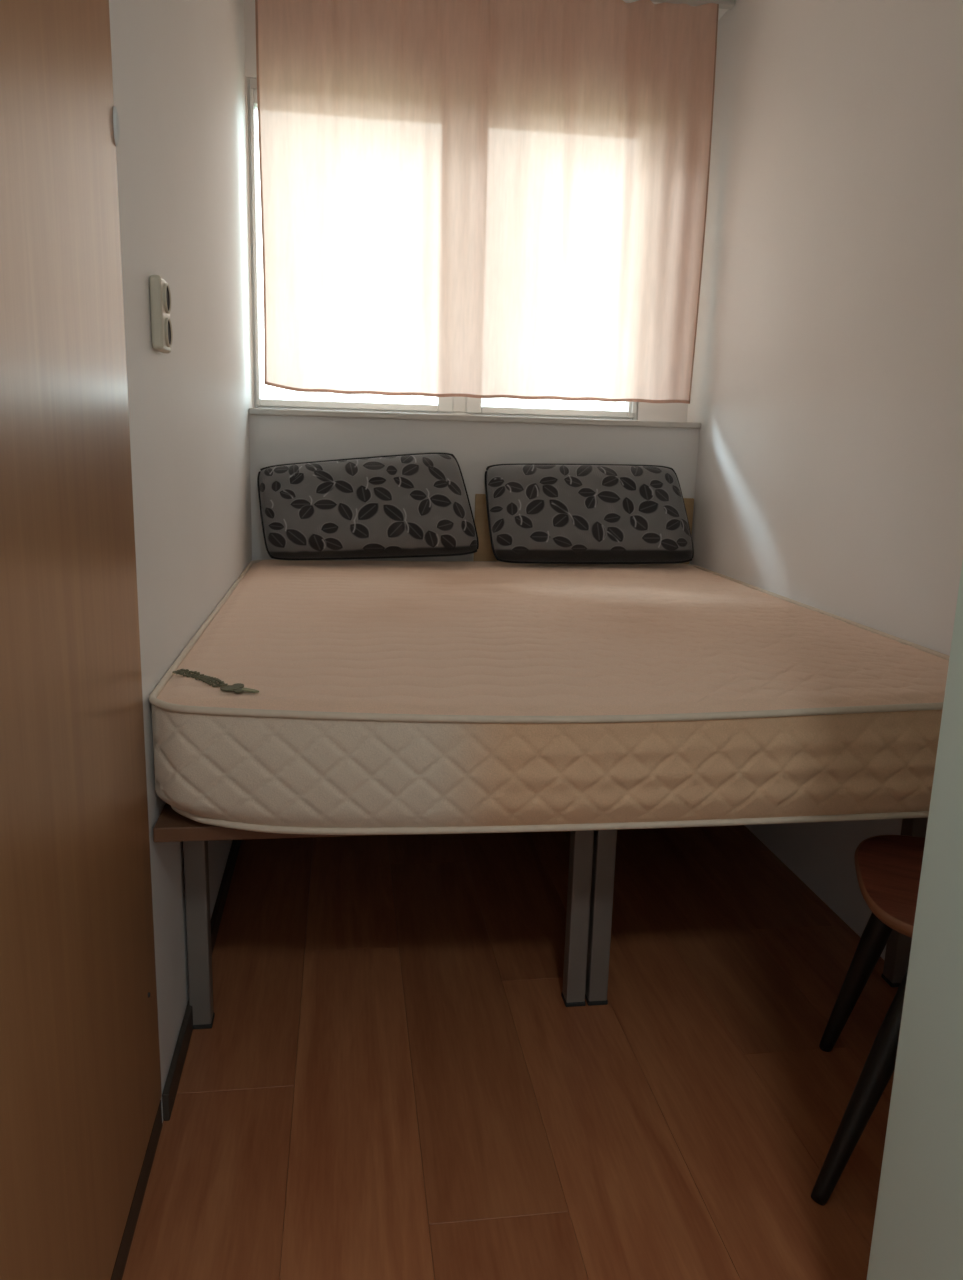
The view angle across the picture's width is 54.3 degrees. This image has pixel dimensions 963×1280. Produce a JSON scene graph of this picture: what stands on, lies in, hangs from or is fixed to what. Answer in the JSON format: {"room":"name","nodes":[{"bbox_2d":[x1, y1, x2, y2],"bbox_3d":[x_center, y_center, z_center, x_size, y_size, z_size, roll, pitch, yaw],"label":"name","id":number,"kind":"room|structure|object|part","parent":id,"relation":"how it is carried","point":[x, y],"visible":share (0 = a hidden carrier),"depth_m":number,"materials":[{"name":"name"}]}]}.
{"room":"bedroom","nodes":[
{"label":"bedroom","id":0,"kind":"room"},
{"bbox_2d":[109,0,252,1122],"bbox_3d":[-0.748,-0.641,2.465,0.120,2.720,2.211,0,12,-8],"label":"wall","id":1,"kind":"structure","parent":0,"point":[178,66],"depth_m":1.87,"materials":[{"name":"paint"}]},
{"bbox_2d":[149,275,171,352],"bbox_3d":[-0.551,-0.560,1.618,0.024,0.120,0.084,0,12,-8],"label":"wall socket","id":2,"kind":"object","parent":1,"relation":"attached to","point":[160,295],"visible":1,"depth_m":1.58,"materials":[{"name":"beige plastic"}]},
{"bbox_2d":[162,840,240,1120],"bbox_3d":[-0.693,0.639,2.570,0.012,0.055,1.862,0,12,-8],"label":"baseboard","id":3,"kind":"structure","parent":1,"relation":"attached to","point":[169,1093],"depth_m":1.88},
{"bbox_2d":[244,0,699,563],"bbox_3d":[-0.021,-0.836,3.490,1.615,2.720,0.340,0,12,-8],"label":"wall","id":4,"kind":"structure","parent":0,"point":[273,439],"depth_m":3.34,"materials":[{"name":"paint"}]},
{"bbox_2d":[247,78,637,419],"bbox_3d":[-0.099,-1.356,3.359,1.416,1.076,0.115,0,12,-8],"label":"window","id":5,"kind":"structure","parent":4,"relation":"in","point":[444,405],"depth_m":3.39,"materials":[{"name":"white plastic"}]},
{"bbox_3d":[-0.445,-1.346,3.322,0.705,1.030,0.072,0,12,-8],"label":"sash","id":6,"kind":"part","parent":5,"relation":"part of","materials":[{"name":"white glass"}]},
{"bbox_3d":[0.268,-1.348,3.426,0.635,1.030,0.072,0,12,-8],"label":"sash","id":7,"kind":"part","parent":5,"relation":"part of","materials":[{"name":"white plastic"}]},
{"bbox_2d":[249,408,700,428],"bbox_3d":[-0.007,-0.799,3.392,1.613,0.022,0.168,0,12,-8],"label":"trim","id":8,"kind":"structure","parent":4,"relation":"attached to","point":[252,411],"depth_m":3.31,"materials":[{"name":"paint"}]},
{"bbox_2d":[122,825,898,1279],"bbox_3d":[0.015,0.985,1.298,2.400,0.060,4.800,0,12,-8],"label":"floor","id":9,"kind":"structure","parent":0,"point":[393,1077],"depth_m":1.82,"materials":[{"name":"laminate"}]},
{"bbox_2d":[0,0,161,1279],"bbox_3d":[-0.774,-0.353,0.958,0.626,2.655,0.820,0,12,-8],"label":"door","id":10,"kind":"structure","parent":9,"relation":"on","point":[81,1092],"depth_m":1.09,"materials":[{"name":"laminate"}]},
{"bbox_2d":[153,803,593,1029],"bbox_3d":[-0.271,0.396,2.567,0.838,0.555,1.822,0,12,-8],"label":"bed base","id":11,"kind":"object","parent":9,"relation":"on","point":[170,826],"visible":0.23,"depth_m":1.91,"materials":[{"name":"grey paint"}]},
{"bbox_3d":[-0.575,0.536,1.903,0.042,0.521,0.042,0,12,-8],"label":"leg","id":12,"kind":"part","parent":11,"relation":"part of","materials":[{"name":"grey paint"}]},
{"bbox_2d":[149,559,949,834],"bbox_3d":[0.125,0.018,2.501,1.613,0.230,1.921,0,12,-8],"label":"mattress","id":13,"kind":"object","parent":11,"relation":"on","point":[315,697],"visible":0.98,"depth_m":1.64,"materials":[{"name":"beige fabric"}]},
{"bbox_2d":[257,452,478,559],"bbox_3d":[-0.375,-0.452,3.164,0.742,0.364,0.160,-1,12,-10],"label":"pillow","id":14,"kind":"object","parent":13,"relation":"on","point":[417,504],"visible":1,"depth_m":3.12,"materials":[{"name":"grey fabric"}]},
{"bbox_3d":[0.128,-0.079,2.480,1.603,0.032,1.892,0,12,-8],"label":"panel","id":15,"kind":"part","parent":13,"relation":"part of","materials":[{"name":"beige fabric"}]},
{"bbox_2d":[485,463,693,563],"bbox_3d":[0.386,-0.441,3.283,0.754,0.345,0.176,0,12,-8],"label":"pillow","id":16,"kind":"object","parent":13,"relation":"on","point":[538,513],"visible":1,"depth_m":3.23,"materials":[{"name":"grey fabric"}]},
{"bbox_3d":[0.210,0.534,2.017,0.042,0.521,0.042,0,12,-8],"label":"leg","id":17,"kind":"part","parent":11,"relation":"part of","materials":[{"name":"grey paint"}]},
{"bbox_2d":[473,494,693,563],"bbox_3d":[0.369,-0.026,3.532,0.819,1.020,0.018,0,12,-8],"label":"headboard","id":18,"kind":"object","parent":9,"relation":"on","point":[484,552],"visible":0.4,"depth_m":3.40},
{"bbox_2d":[585,818,927,1005],"bbox_3d":[0.526,0.394,2.683,0.762,0.555,1.822,0,12,-8],"label":"bed base","id":19,"kind":"object","parent":9,"relation":"on","point":[898,946],"visible":0.2,"depth_m":2.04,"materials":[{"name":"grey paint"}]},
{"bbox_3d":[0.260,0.534,2.024,0.042,0.521,0.042,0,12,-8],"label":"leg","id":20,"kind":"part","parent":19,"relation":"part of","materials":[{"name":"grey paint"}]},
{"bbox_3d":[0.970,0.533,2.128,0.042,0.521,0.042,0,12,-8],"label":"leg","id":21,"kind":"part","parent":19,"relation":"part of","materials":[{"name":"grey paint"}]},
{"bbox_2d":[811,835,924,1205],"bbox_3d":[0.795,0.663,1.658,0.379,0.475,0.483,5,12,16],"label":"stool","id":22,"kind":"object","parent":9,"relation":"on","point":[888,867],"visible":0.71,"depth_m":1.60,"materials":[{"name":"brown wood"}]},
{"bbox_3d":[0.752,0.633,1.837,0.044,0.455,0.151,-7,15,-35],"label":"leg","id":23,"kind":"part","parent":22,"relation":"part of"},
{"bbox_3d":[0.647,0.695,1.523,0.210,0.459,0.044,-3,13,-19],"label":"leg","id":24,"kind":"part","parent":22,"relation":"part of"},
{"bbox_3d":[0.823,0.429,1.638,0.305,0.008,0.401,5,12,16],"label":"seat","id":25,"kind":"part","parent":22,"relation":"part of","materials":[{"name":"brown wood"}]},
{"bbox_2d":[623,0,735,20],"bbox_3d":[0.074,-1.719,0.846,2.500,0.100,5.130,0,12,-8],"label":"ceiling","id":26,"kind":"structure","parent":0,"point":[721,12],"depth_m":3.18,"materials":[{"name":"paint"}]},
{"bbox_2d":[650,0,735,8],"bbox_3d":[0.048,-2.116,3.014,1.601,0.016,0.040,0,12,-8],"label":"rail","id":27,"kind":"object","parent":26,"relation":"attached to","point":[723,4],"visible":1,"depth_m":3.11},
{"bbox_2d":[255,0,718,403],"bbox_3d":[0.028,-1.475,3.153,1.512,1.292,0.064,0,12,-8],"label":"curtain","id":28,"kind":"object","parent":27,"relation":"hanging from","point":[460,198],"visible":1,"depth_m":3.15,"materials":[{"name":"beige fabric"}]},
{"bbox_2d":[687,0,962,959],"bbox_3d":[1.176,-0.343,1.302,0.120,2.720,5.130,0,12,-8],"label":"wall","id":29,"kind":"structure","parent":0,"point":[826,398],"depth_m":2.50,"materials":[{"name":"paint"}]},
{"bbox_2d":[866,560,962,1279],"bbox_3d":[0.851,-0.292,0.872,0.646,2.660,0.248,0,12,-8],"label":"wall","id":30,"kind":"structure","parent":0,"point":[918,1227],"depth_m":1.04,"materials":[{"name":"paint"}]}
]}

